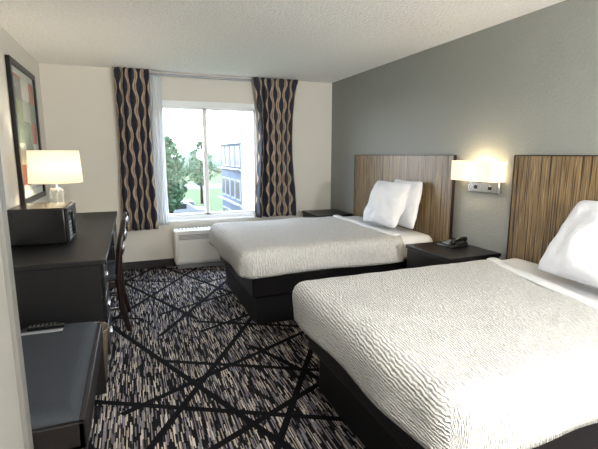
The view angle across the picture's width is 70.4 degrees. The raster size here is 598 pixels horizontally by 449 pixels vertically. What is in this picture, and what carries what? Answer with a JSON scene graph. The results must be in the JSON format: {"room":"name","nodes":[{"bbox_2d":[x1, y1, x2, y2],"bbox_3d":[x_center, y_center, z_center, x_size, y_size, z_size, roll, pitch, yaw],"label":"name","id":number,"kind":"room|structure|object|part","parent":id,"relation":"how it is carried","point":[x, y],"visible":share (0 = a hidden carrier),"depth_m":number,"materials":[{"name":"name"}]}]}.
{"room":"hotel room","nodes":[
{"label":"hotel room","id":0,"kind":"room"},
{"bbox_2d":[0,245,23,448],"bbox_3d":[-0.658,0.233,-0.050,0.489,2.456,2.920,-4,10,-21],"label":"wall","id":1,"kind":"structure","parent":0,"point":[11,435],"depth_m":1.34,"materials":[{"name":"grey paint"}]},
{"bbox_2d":[0,154,33,448],"bbox_3d":[-0.978,0.003,1.357,0.070,2.453,0.057,-4,10,-21],"label":"trim","id":2,"kind":"structure","parent":1,"relation":"attached to","point":[5,243],"depth_m":1.40,"materials":[{"name":"grey"}]},
{"bbox_2d":[0,25,49,209],"bbox_3d":[-1.685,-0.056,1.704,0.120,2.456,6.980,-4,10,-21],"label":"wall","id":3,"kind":"structure","parent":0,"point":[9,45],"depth_m":3.43,"materials":[{"name":"white paint"}]},
{"bbox_2d":[4,54,45,203],"bbox_3d":[-2.523,-0.835,3.954,0.033,1.220,1.000,-4,10,-21],"label":"framed picture","id":4,"kind":"object","parent":3,"relation":"attached to","point":[21,83],"visible":0.8,"depth_m":3.78,"materials":[{"name":"black wood"}]},
{"bbox_2d":[12,72,41,191],"bbox_3d":[-2.525,-0.835,3.953,0.003,1.000,0.800,-4,10,-21],"label":"art print","id":5,"kind":"object","parent":4,"relation":"attached to","point":[23,90],"depth_m":3.86},
{"bbox_2d":[38,63,331,261],"bbox_3d":[-1.239,-0.706,5.641,3.870,2.456,0.120,-4,10,-21],"label":"wall","id":6,"kind":"structure","parent":0,"point":[79,102],"depth_m":5.26,"materials":[{"name":"white paint"}]},
{"bbox_2d":[123,258,175,269],"bbox_3d":[-1.214,0.467,5.771,3.630,0.100,0.015,-4,10,-21],"label":"baseboard","id":7,"kind":"structure","parent":6,"relation":"attached to","point":[160,262],"depth_m":5.48,"materials":[{"name":"black"}]},
{"bbox_2d":[162,100,258,222],"bbox_3d":[-1.161,-0.827,5.625,1.360,1.540,0.130,-4,10,-21],"label":"window","id":8,"kind":"structure","parent":6,"relation":"in","point":[207,215],"depth_m":5.62,"materials":[{"name":"white plastic"}]},
{"bbox_3d":[-1.147,-0.072,5.712,1.360,0.022,0.050,-4,10,-21],"label":"sill","id":9,"kind":"part","parent":8,"relation":"part of","materials":[{"name":"white"}]},
{"bbox_2d":[150,73,297,83],"bbox_3d":[-1.065,-1.869,5.412,2.250,0.025,0.045,-4,10,-21],"label":"rail","id":10,"kind":"object","parent":6,"relation":"attached to","point":[162,74],"visible":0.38,"depth_m":5.33,"materials":[{"name":"white metal"}]},
{"bbox_2d":[112,67,158,230],"bbox_3d":[-1.974,-0.884,5.138,0.419,1.932,0.094,-4,10,-21],"label":"curtain","id":11,"kind":"object","parent":10,"relation":"hanging from","point":[131,85],"visible":0.95,"depth_m":5.13,"materials":[{"name":"fabric"}]},
{"bbox_2d":[150,75,168,224],"bbox_3d":[-1.753,-0.903,5.287,0.180,1.840,0.042,-4,10,-21],"label":"sheer curtain","id":12,"kind":"object","parent":10,"relation":"hanging from","point":[155,80],"visible":0.92,"depth_m":5.28,"materials":[{"name":"white fabric"}]},
{"bbox_2d":[251,77,297,217],"bbox_3d":[-0.309,-1.026,5.771,0.655,1.846,0.108,-4,10,-21],"label":"curtain","id":13,"kind":"object","parent":10,"relation":"hanging from","point":[275,193],"visible":1,"depth_m":5.76,"materials":[{"name":"fabric"}]},
{"bbox_2d":[88,265,366,448],"bbox_3d":[0.060,1.103,2.591,3.870,0.120,7.220,-4,10,-21],"label":"floor","id":14,"kind":"structure","parent":0,"point":[194,369],"depth_m":2.77,"materials":[{"name":"carpet"}]},
{"bbox_2d":[20,322,106,448],"bbox_3d":[-1.305,0.883,2.000,0.649,0.505,1.040,-4,10,-21],"label":"bench","id":15,"kind":"object","parent":14,"relation":"on","point":[65,369],"visible":0.82,"depth_m":1.84,"materials":[{"name":"black leather"}]},
{"bbox_2d":[21,328,62,335],"bbox_3d":[-1.390,0.582,2.294,0.200,0.003,0.035,-4,10,-21],"label":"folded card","id":16,"kind":"object","parent":15,"relation":"on","point":[59,329],"visible":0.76,"depth_m":2.30,"materials":[{"name":"white paper"}]},
{"bbox_2d":[26,321,64,330],"bbox_3d":[-1.403,0.563,2.352,0.180,0.021,0.045,-4,10,-21],"label":"remote control","id":17,"kind":"object","parent":15,"relation":"on","point":[55,324],"visible":1,"depth_m":2.34,"materials":[{"name":"black plastic"}]},
{"bbox_3d":[-1.490,0.898,2.479,0.649,0.320,0.030,-4,10,-21],"label":"panel","id":18,"kind":"part","parent":15,"relation":"part of","materials":[{"name":"brown wood"}]},
{"bbox_2d":[11,211,116,353],"bbox_3d":[-2.091,0.429,3.970,0.696,0.760,2.630,-4,10,-21],"label":"desk","id":19,"kind":"object","parent":14,"relation":"on","point":[67,282],"visible":0.56,"depth_m":2.83,"materials":[{"name":"black wood"}]},
{"bbox_2d":[7,201,77,246],"bbox_3d":[-2.035,-0.013,3.423,0.424,0.290,0.500,-4,10,-21],"label":"microwave","id":20,"kind":"object","parent":19,"relation":"on","point":[39,223],"visible":0.99,"depth_m":3.20,"materials":[{"name":"black plastic"}]},
{"bbox_3d":[-1.806,-0.004,3.323,0.020,0.265,0.145,-4,10,-21],"label":"control panel","id":21,"kind":"part","parent":20,"relation":"part of","materials":[{"name":"black plastic"}]},
{"bbox_3d":[-1.897,-0.042,3.555,0.022,0.265,0.350,-4,10,-21],"label":"door","id":22,"kind":"part","parent":20,"relation":"part of","materials":[{"name":"black plastic"}]},
{"bbox_3d":[-1.820,-0.018,3.424,0.023,0.180,0.025,-4,10,-21],"label":"door handle","id":23,"kind":"part","parent":20,"relation":"part of","materials":[{"name":"black plastic"}]},
{"bbox_2d":[26,150,82,201],"bbox_3d":[-2.194,-0.303,3.846,0.436,0.725,0.436,-4,10,-21],"label":"table lamp","id":24,"kind":"object","parent":19,"relation":"on","point":[56,167],"visible":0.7,"depth_m":3.65,"materials":[{"name":"white fabric"}]},
{"bbox_3d":[-2.194,-0.520,3.810,0.436,0.285,0.436,-4,10,-21],"label":"lamp shade","id":25,"kind":"part","parent":24,"relation":"part of","materials":[{"name":"beige fabric"}]},
{"bbox_3d":[-1.394,0.354,3.042,0.020,0.210,0.380,-4,10,-21],"label":"drawer","id":26,"kind":"part","parent":19,"relation":"part of","materials":[{"name":"black wood"}]},
{"bbox_3d":[-1.394,0.567,3.077,0.020,0.200,0.380,-4,10,-21],"label":"drawer","id":27,"kind":"part","parent":19,"relation":"part of","materials":[{"name":"black wood"}]},
{"bbox_3d":[-1.394,0.774,3.111,0.020,0.200,0.380,-4,10,-21],"label":"drawer","id":28,"kind":"part","parent":19,"relation":"part of","materials":[{"name":"black wood"}]},
{"bbox_3d":[-2.108,0.271,4.868,0.020,0.200,0.860,-4,10,-21],"label":"drawer","id":29,"kind":"part","parent":19,"relation":"part of","materials":[{"name":"black wood"}]},
{"bbox_3d":[-2.108,0.059,4.833,0.020,0.210,0.860,-4,10,-21],"label":"drawer","id":30,"kind":"part","parent":19,"relation":"part of","materials":[{"name":"black wood"}]},
{"bbox_2d":[95,321,108,379],"bbox_3d":[-1.339,0.839,2.730,0.240,0.355,0.240,-4,10,-21],"label":"waste bin","id":31,"kind":"object","parent":14,"relation":"on","point":[105,326],"visible":0.23,"depth_m":2.73,"materials":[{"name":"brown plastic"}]},
{"bbox_2d":[107,212,131,330],"bbox_3d":[-1.712,0.400,3.598,0.554,0.948,0.516,-4,10,-21],"label":"desk chair","id":32,"kind":"object","parent":14,"relation":"on","point":[115,267],"visible":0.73,"depth_m":3.47,"materials":[{"name":"brown wood"}]},
{"bbox_2d":[107,260,115,280],"bbox_3d":[-1.761,0.400,3.579,0.450,0.065,0.500,-4,10,-21],"label":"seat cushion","id":33,"kind":"object","parent":32,"relation":"on","point":[110,264],"depth_m":3.50,"materials":[{"name":"leather"}]},
{"bbox_3d":[-1.752,0.461,3.593,0.450,0.060,0.480,-4,10,-21],"label":"seat frame","id":34,"kind":"part","parent":32,"relation":"part of","materials":[{"name":"brown wood"}]},
{"bbox_3d":[-1.441,0.422,3.459,0.122,0.948,0.056,-4,10,-21],"label":"post","id":35,"kind":"part","parent":32,"relation":"part of","materials":[{"name":"brown wood"}]},
{"bbox_3d":[-1.610,0.353,3.882,0.122,0.948,0.056,-4,10,-21],"label":"post","id":36,"kind":"part","parent":32,"relation":"part of","materials":[{"name":"brown wood"}]},
{"bbox_3d":[-1.480,-0.040,3.618,0.054,0.068,0.465,-4,10,-21],"label":"rail","id":37,"kind":"part","parent":32,"relation":"part of","materials":[{"name":"brown wood"}]},
{"bbox_2d":[173,226,223,268],"bbox_3d":[-1.108,0.278,5.643,1.060,0.515,0.239,-4,10,-21],"label":"air conditioner","id":38,"kind":"object","parent":14,"relation":"on","point":[192,248],"visible":0.41,"depth_m":5.44,"materials":[{"name":"white plastic"}]},
{"bbox_2d":[179,233,208,239],"bbox_3d":[-1.069,0.139,5.519,0.960,0.059,0.008,-4,10,-21],"label":"grille","id":39,"kind":"object","parent":38,"relation":"attached to","point":[182,236],"depth_m":5.41,"materials":[{"name":"grey plastic"}]},
{"bbox_2d":[178,226,210,230],"bbox_3d":[-1.120,0.036,5.599,0.915,0.010,0.150,-4,10,-21],"label":"grille","id":40,"kind":"object","parent":38,"relation":"attached to","point":[206,228],"depth_m":5.47,"materials":[{"name":"grey plastic"}]},
{"bbox_3d":[-1.067,0.327,5.545,1.000,0.270,0.015,-4,10,-21],"label":"panel","id":41,"kind":"part","parent":38,"relation":"part of","materials":[{"name":"white plastic"}]},
{"bbox_2d":[209,215,432,324],"bbox_3d":[0.139,0.371,4.463,1.925,0.715,1.589,-4,10,-21],"label":"bed","id":42,"kind":"object","parent":14,"relation":"on","point":[264,261],"visible":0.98,"depth_m":3.78,"materials":[{"name":"white fabric"}]},
{"bbox_3d":[0.197,0.365,4.484,1.801,0.180,1.400,-4,10,-21],"label":"rail","id":43,"kind":"part","parent":42,"relation":"part of","materials":[{"name":"black wood"}]},
{"bbox_2d":[363,181,410,227],"bbox_3d":[0.902,-0.222,4.418,0.301,0.446,0.540,-4,10,-24],"label":"pillow","id":44,"kind":"object","parent":42,"relation":"on","point":[386,204],"visible":1,"depth_m":4.27,"materials":[{"name":"fabric"}]},
{"bbox_2d":[394,179,422,228],"bbox_3d":[1.080,-0.221,4.380,0.181,0.469,0.498,-3,10,-17],"label":"pillow","id":45,"kind":"object","parent":42,"relation":"on","point":[408,218],"visible":0.43,"depth_m":4.18,"materials":[{"name":"fabric"}]},
{"bbox_2d":[302,209,352,217],"bbox_3d":[0.378,0.161,5.873,0.515,0.670,0.560,-4,10,-21],"label":"nightstand","id":46,"kind":"object","parent":14,"relation":"on","point":[325,212],"visible":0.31,"depth_m":5.78,"materials":[{"name":"black wood"}]},
{"bbox_3d":[0.161,-0.010,5.758,0.020,0.225,0.530,-4,10,-21],"label":"drawer","id":47,"kind":"part","parent":46,"relation":"part of","materials":[{"name":"black wood"}]},
{"bbox_2d":[292,257,597,448],"bbox_3d":[1.033,0.723,2.329,1.848,0.715,1.478,-4,10,-21],"label":"bed","id":48,"kind":"object","parent":14,"relation":"on","point":[490,353],"visible":0.98,"depth_m":1.77,"materials":[{"name":"white fabric"}]},
{"bbox_3d":[1.092,0.718,2.345,1.721,0.180,1.290,-4,10,-21],"label":"rail","id":49,"kind":"part","parent":48,"relation":"part of","materials":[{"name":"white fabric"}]},
{"bbox_2d":[538,200,597,287],"bbox_3d":[1.714,0.120,2.316,0.379,0.452,0.724,-2,10,-11],"label":"pillow","id":50,"kind":"object","parent":48,"relation":"on","point":[572,254],"visible":1,"depth_m":2.40,"materials":[{"name":"fabric"}]},
{"bbox_2d":[405,241,500,267],"bbox_3d":[1.277,0.533,3.619,0.515,0.670,0.570,-4,10,-21],"label":"nightstand","id":51,"kind":"object","parent":14,"relation":"on","point":[428,253],"visible":0.28,"depth_m":3.48,"materials":[{"name":"black wood"}]},
{"bbox_3d":[1.060,0.362,3.504,0.020,0.225,0.540,-4,10,-21],"label":"drawer","id":52,"kind":"part","parent":51,"relation":"part of","materials":[{"name":"black wood"}]},
{"bbox_2d":[437,237,467,247],"bbox_3d":[1.327,0.139,3.667,0.177,0.087,0.198,-4,10,-21],"label":"telephone","id":53,"kind":"object","parent":51,"relation":"on","point":[460,242],"visible":1,"depth_m":3.60,"materials":[{"name":"black plastic"}]},
{"bbox_2d":[0,0,564,82],"bbox_3d":[0.060,-1.439,2.172,3.870,0.120,7.220,-4,10,-21],"label":"ceiling","id":54,"kind":"structure","parent":0,"point":[327,41],"depth_m":3.49,"materials":[{"name":"white paint"}]},
{"bbox_2d":[331,0,597,259],"bbox_3d":[1.805,-0.280,3.058,0.120,2.456,6.980,-4,10,-21],"label":"wall","id":55,"kind":"structure","parent":0,"point":[527,84],"depth_m":3.51,"materials":[{"name":"grey paint"}]},
{"bbox_2d":[353,155,456,241],"bbox_3d":[1.065,-0.047,4.746,0.033,1.447,1.822,-4,10,-21],"label":"headboard","id":56,"kind":"object","parent":55,"relation":"attached to","point":[434,219],"visible":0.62,"depth_m":4.23,"materials":[{"name":"brown wood"}]},
{"bbox_2d":[451,160,506,193],"bbox_3d":[1.474,-0.398,3.517,0.149,0.260,0.480,-4,10,-21],"label":"wall sconce","id":57,"kind":"object","parent":55,"relation":"attached to","point":[481,176],"visible":1,"depth_m":3.42,"materials":[{"name":"beige fabric"}]},
{"bbox_3d":[1.469,-0.444,3.507,0.138,0.165,0.480,-4,10,-21],"label":"lamp shade","id":58,"kind":"part","parent":57,"relation":"part of","materials":[{"name":"beige fabric"}]},
{"bbox_3d":[1.538,-0.315,3.524,0.034,0.095,0.340,-4,10,-21],"label":"wall plate","id":59,"kind":"part","parent":57,"relation":"part of","materials":[{"name":"silver metal"}]},
{"bbox_2d":[506,155,597,263],"bbox_3d":[1.969,0.327,2.478,0.033,1.447,1.822,-4,10,-21],"label":"headboard","id":60,"kind":"object","parent":55,"relation":"attached to","point":[545,190],"visible":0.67,"depth_m":3.00,"materials":[{"name":"brown wood"}]},
{"label":"outside","id":61,"kind":"structure","parent":0,"visible":0},
{"bbox_2d":[167,171,222,211],"bbox_3d":[-32.178,-12.983,108.469,140.000,0.200,213.320,-4,10,-21],"label":"lawn","id":62,"kind":"structure","parent":61,"point":[216,203],"depth_m":51.06,"materials":[{"name":"green plant"}]},
{"bbox_2d":[164,135,192,213],"bbox_3d":[-6.410,-1.575,21.148,2.169,5.718,2.090,-4,10,-21],"label":"tree","id":63,"kind":"object","parent":62,"relation":"on","point":[171,148],"visible":0.57,"depth_m":20.75,"materials":[{"name":"green plant"}]},
{"bbox_2d":[166,150,221,172],"bbox_3d":[-12.994,-16.809,111.847,182.024,6.150,4.000,-4,10,-21],"label":"treeline","id":64,"kind":"object","parent":62,"relation":"on","point":[216,158],"visible":0.04,"depth_m":106.89,"materials":[{"name":"green plant"}]},
{"bbox_2d":[183,141,220,203],"bbox_3d":[-9.436,-5.030,40.974,2.970,6.080,3.183,5,10,26],"label":"tree","id":65,"kind":"object","parent":62,"relation":"on","point":[196,148],"visible":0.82,"depth_m":40.71,"materials":[{"name":"green plant"}]},
{"bbox_2d":[217,132,253,210],"bbox_3d":[0.923,-2.197,24.673,9.300,5.798,11.300,-4,10,-21],"label":"building","id":66,"kind":"structure","parent":62,"relation":"on","point":[236,156],"depth_m":23.40,"materials":[{"name":"blue paint"}]},
{"bbox_3d":[-24.077,0.259,27.474,35.000,0.038,12.000,-4,10,-21],"label":"parking lot","id":67,"kind":"object","parent":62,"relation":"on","visible":0},
{"bbox_2d":[183,199,193,205],"bbox_3d":[-11.013,-1.734,35.076,4.442,1.420,1.760,-4,10,-21],"label":"car","id":68,"kind":"object","parent":67,"relation":"on","point":[188,201],"visible":0.06,"depth_m":35.06,"materials":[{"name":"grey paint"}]},
{"bbox_2d":[173,200,204,213],"bbox_3d":[-8.814,-0.912,30.098,4.442,1.420,1.760,-4,10,-21],"label":"car","id":69,"kind":"object","parent":67,"relation":"on","point":[186,207],"visible":0.2,"depth_m":29.59,"materials":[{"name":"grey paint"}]},
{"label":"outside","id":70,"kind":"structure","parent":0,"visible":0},
{"bbox_2d":[167,183,221,188],"bbox_3d":[-14.485,-5.778,64.064,140.000,0.038,10.000,-4,10,-21],"label":"road","id":71,"kind":"structure","parent":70,"point":[189,186],"depth_m":63.30,"materials":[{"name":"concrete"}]}
]}

